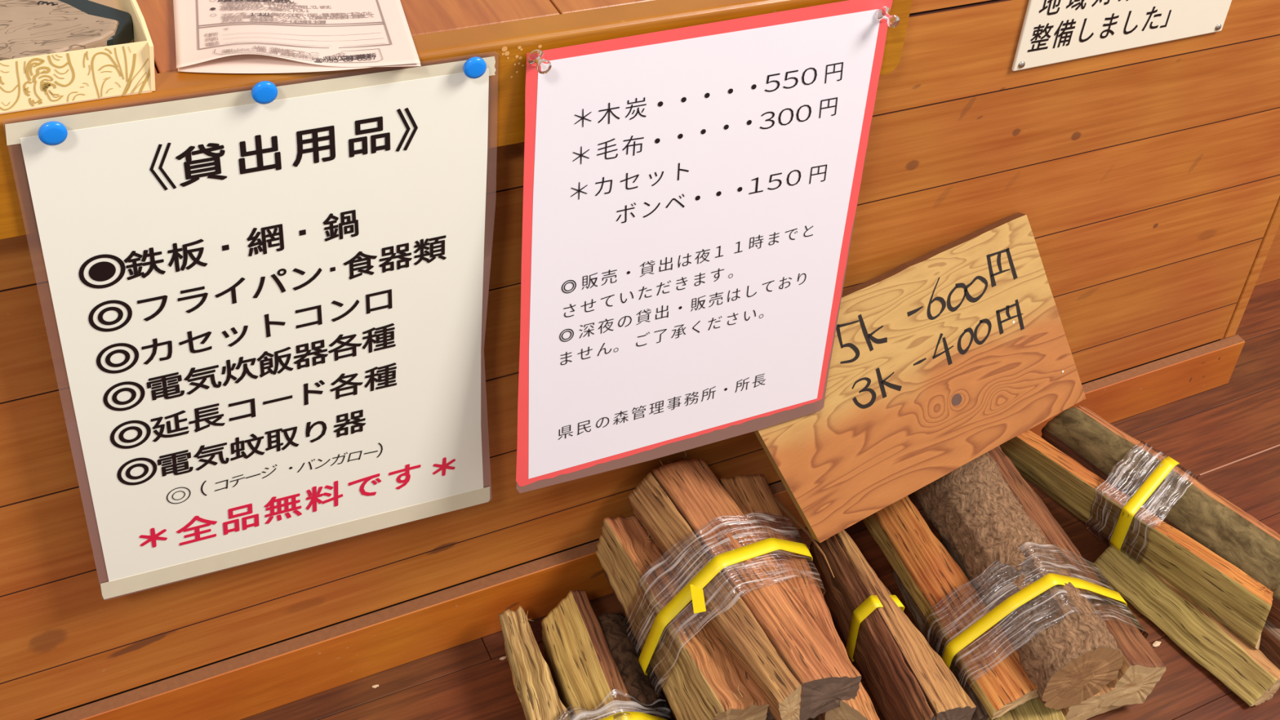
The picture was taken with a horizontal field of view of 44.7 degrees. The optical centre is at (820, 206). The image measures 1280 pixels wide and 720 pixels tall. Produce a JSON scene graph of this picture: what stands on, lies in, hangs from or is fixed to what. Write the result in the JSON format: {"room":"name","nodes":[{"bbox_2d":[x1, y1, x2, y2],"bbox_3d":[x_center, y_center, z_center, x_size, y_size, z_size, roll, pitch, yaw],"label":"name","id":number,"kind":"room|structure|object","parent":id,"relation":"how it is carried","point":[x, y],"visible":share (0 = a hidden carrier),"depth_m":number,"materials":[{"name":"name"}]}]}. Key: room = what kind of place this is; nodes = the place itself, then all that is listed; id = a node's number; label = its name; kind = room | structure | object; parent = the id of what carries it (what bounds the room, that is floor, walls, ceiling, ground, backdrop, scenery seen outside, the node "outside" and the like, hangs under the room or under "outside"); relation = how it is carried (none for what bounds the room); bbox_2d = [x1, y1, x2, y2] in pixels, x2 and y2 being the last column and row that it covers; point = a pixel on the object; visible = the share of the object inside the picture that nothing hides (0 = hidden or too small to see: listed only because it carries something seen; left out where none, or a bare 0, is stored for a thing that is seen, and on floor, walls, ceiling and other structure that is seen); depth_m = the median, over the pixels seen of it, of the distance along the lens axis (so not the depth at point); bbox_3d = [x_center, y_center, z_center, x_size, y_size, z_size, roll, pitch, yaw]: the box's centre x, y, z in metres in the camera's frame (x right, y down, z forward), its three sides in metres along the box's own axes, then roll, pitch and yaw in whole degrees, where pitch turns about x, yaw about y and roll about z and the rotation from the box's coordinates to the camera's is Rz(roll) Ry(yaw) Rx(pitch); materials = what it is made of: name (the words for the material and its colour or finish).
{"room":"campground reception office","nodes":[
{"label":"campground reception office","id":0,"kind":"room"},
{"bbox_2d":[0,0,1279,719],"bbox_3d":[-0.286,-0.021,1.100,1.788,0.925,0.100,-13,42,-28],"label":"wall","id":1,"kind":"structure","parent":0,"point":[1145,180],"depth_m":1.29,"materials":[{"name":"brown wood"}]},
{"bbox_2d":[0,0,912,239],"bbox_3d":[-0.573,-0.133,0.998,1.242,0.083,0.423,-13,42,-28],"label":"countertop","id":2,"kind":"structure","parent":1,"relation":"attached to","point":[442,31],"depth_m":0.99,"materials":[{"name":"brown wood"}]},
{"bbox_2d":[37,120,67,145],"bbox_3d":[-0.427,-0.044,0.856,0.015,0.015,0.015,-13,42,-28],"label":"thumbtack","id":3,"kind":"object","parent":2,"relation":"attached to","point":[53,132],"visible":1,"depth_m":0.85,"materials":[{"name":"blue plastic"}]},
{"bbox_2d":[0,0,155,114],"bbox_3d":[-0.594,-0.091,0.841,0.403,0.031,0.180,-13,42,-28],"label":"box","id":4,"kind":"object","parent":2,"relation":"on","point":[54,79],"visible":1,"depth_m":0.86,"materials":[{"name":"beige cardboard"}]},
{"bbox_2d":[0,0,133,60],"bbox_3d":[-0.457,-0.103,0.893,0.109,0.023,0.099,4,37,-8],"label":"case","id":5,"kind":"object","parent":4,"relation":"in","point":[28,28],"visible":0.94,"depth_m":0.88,"materials":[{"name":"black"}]},
{"bbox_2d":[0,45,150,110],"bbox_3d":[-0.415,-0.072,0.858,0.081,0.030,0.005,-13,42,-28],"label":"print","id":6,"kind":"object","parent":4,"relation":"on","point":[54,79],"depth_m":0.86,"materials":[{"name":"beige paper"}]},
{"bbox_2d":[4,54,498,599],"bbox_3d":[-0.354,0.094,1.034,0.285,0.426,0.001,-13,42,-28],"label":"notice","id":7,"kind":"object","parent":2,"relation":"attached to","point":[271,317],"visible":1,"depth_m":1.01,"materials":[{"name":"white paper"}]},
{"bbox_2d":[251,80,277,104],"bbox_3d":[-0.328,-0.070,0.906,0.015,0.015,0.015,-13,42,-28],"label":"thumbtack","id":8,"kind":"object","parent":7,"relation":"attached to","point":[263,92],"visible":1,"depth_m":0.90,"materials":[{"name":"blue plastic"}]},
{"bbox_2d":[462,56,486,78],"bbox_3d":[-0.219,-0.090,0.970,0.015,0.015,0.015,-13,42,-28],"label":"thumbtack","id":9,"kind":"object","parent":7,"relation":"attached to","point":[474,67],"visible":1,"depth_m":0.96,"materials":[{"name":"blue plastic"}]},
{"bbox_2d":[173,0,421,73],"bbox_3d":[-0.329,-0.121,0.960,0.138,0.010,0.128,-6,39,-20],"label":"leaflet","id":10,"kind":"object","parent":2,"relation":"on","point":[211,36],"visible":1,"depth_m":0.94,"materials":[{"name":"paper"}]},
{"bbox_2d":[195,0,391,62],"bbox_3d":[-0.324,-0.112,0.948,0.117,0.008,0.100,-13,42,-28],"label":"print","id":11,"kind":"object","parent":10,"relation":"on","point":[228,31],"depth_m":0.95},
{"bbox_2d":[527,49,551,74],"bbox_3d":[-0.181,-0.094,0.988,0.012,0.012,0.023,-13,42,-28],"label":"pin","id":12,"kind":"object","parent":2,"relation":"attached to","point":[536,58],"visible":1,"depth_m":0.98,"materials":[{"name":"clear plastic"}]},
{"bbox_2d":[515,0,893,493],"bbox_3d":[-0.089,0.035,1.146,0.295,0.374,0.045,-13,42,-28],"label":"notice","id":13,"kind":"object","parent":2,"relation":"attached to","point":[691,193],"visible":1,"depth_m":1.13,"materials":[{"name":"white paper"}]},
{"bbox_2d":[876,6,899,27],"bbox_3d":[0.048,-0.138,1.118,0.012,0.012,0.023,-13,42,-28],"label":"pin","id":14,"kind":"object","parent":2,"relation":"attached to","point":[883,14],"visible":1,"depth_m":1.11,"materials":[{"name":"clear plastic"}]},
{"bbox_2d":[40,334,1244,719],"bbox_3d":[-0.310,0.351,1.322,1.809,0.065,0.013,-13,42,-28],"label":"baseboard","id":15,"kind":"structure","parent":1,"relation":"attached to","point":[264,679],"depth_m":1.30,"materials":[{"name":"brown wood"}]},
{"bbox_2d":[754,212,1085,542],"bbox_3d":[0.081,0.149,1.353,0.369,0.223,0.102,-16,44,-31],"label":"plywood board","id":16,"kind":"object","parent":1,"relation":"attached to","point":[941,358],"visible":0.98,"depth_m":1.35,"materials":[{"name":"brown wood"}]},
{"bbox_2d":[1011,0,1231,71],"bbox_3d":[0.270,-0.198,1.279,0.233,0.160,0.006,-13,42,-28],"label":"notice","id":17,"kind":"object","parent":1,"relation":"attached to","point":[1053,31],"visible":1,"depth_m":1.30,"materials":[{"name":"beige paper"}]},
{"bbox_2d":[1223,195,1279,337],"bbox_3d":[0.492,-0.230,1.506,0.016,0.864,0.113,-13,42,-28],"label":"trim","id":18,"kind":"structure","parent":1,"relation":"attached to","point":[1274,222],"depth_m":1.67,"materials":[{"name":"brown wood"}]},
{"bbox_2d":[240,278,1279,719],"bbox_3d":[0.535,0.656,1.212,3.600,0.050,1.863,-13,42,-28],"label":"floor","id":19,"kind":"structure","parent":0,"point":[1227,435],"depth_m":1.46,"materials":[{"name":"brown wood"}]},
{"bbox_2d":[498,590,671,719],"bbox_3d":[-0.187,0.407,1.271,0.126,0.079,0.186,-5,39,-20],"label":"bundle","id":20,"kind":"object","parent":19,"relation":"on","point":[594,668],"visible":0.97,"depth_m":1.27,"materials":[{"name":"brown wood"}]},
{"bbox_2d":[595,450,879,719],"bbox_3d":[-0.063,0.354,1.296,0.179,0.161,0.285,-13,42,-28],"label":"bundle","id":21,"kind":"object","parent":19,"relation":"on","point":[726,609],"visible":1,"depth_m":1.25,"materials":[{"name":"brown wood"}]},
{"bbox_2d":[809,529,976,719],"bbox_3d":[0.050,0.375,1.359,0.057,0.070,0.220,-13,42,-28],"label":"bundle","id":22,"kind":"object","parent":19,"relation":"on","point":[905,677],"visible":0.91,"depth_m":1.33,"materials":[{"name":"brown wood"}]},
{"bbox_2d":[862,445,1165,719],"bbox_3d":[0.165,0.339,1.407,0.184,0.128,0.303,-13,42,-28],"label":"bundle","id":23,"kind":"object","parent":19,"relation":"on","point":[1025,626],"visible":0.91,"depth_m":1.36,"materials":[{"name":"orange wood"}]},
{"bbox_2d":[999,405,1279,706],"bbox_3d":[0.334,0.317,1.491,0.114,0.103,0.388,-22,47,-36],"label":"bundle","id":24,"kind":"object","parent":19,"relation":"on","point":[1200,567],"visible":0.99,"depth_m":1.47,"materials":[{"name":"brown wood"}]},
{"bbox_2d":[1152,640,1161,647],"bbox_3d":[0.316,0.410,1.445,0.011,0.003,0.006,-13,42,-28],"label":"chip","id":25,"kind":"object","parent":19,"relation":"on","point":[1156,643],"visible":1,"depth_m":1.44,"materials":[{"name":"beige wood"}]},
{"bbox_2d":[1254,224,1279,286],"bbox_3d":[1.074,-0.510,1.847,1.416,1.200,0.088,-13,42,-28],"label":"wall","id":26,"kind":"structure","parent":0,"point":[1270,271],"depth_m":1.91,"materials":[{"name":"brown wood"}]}
]}

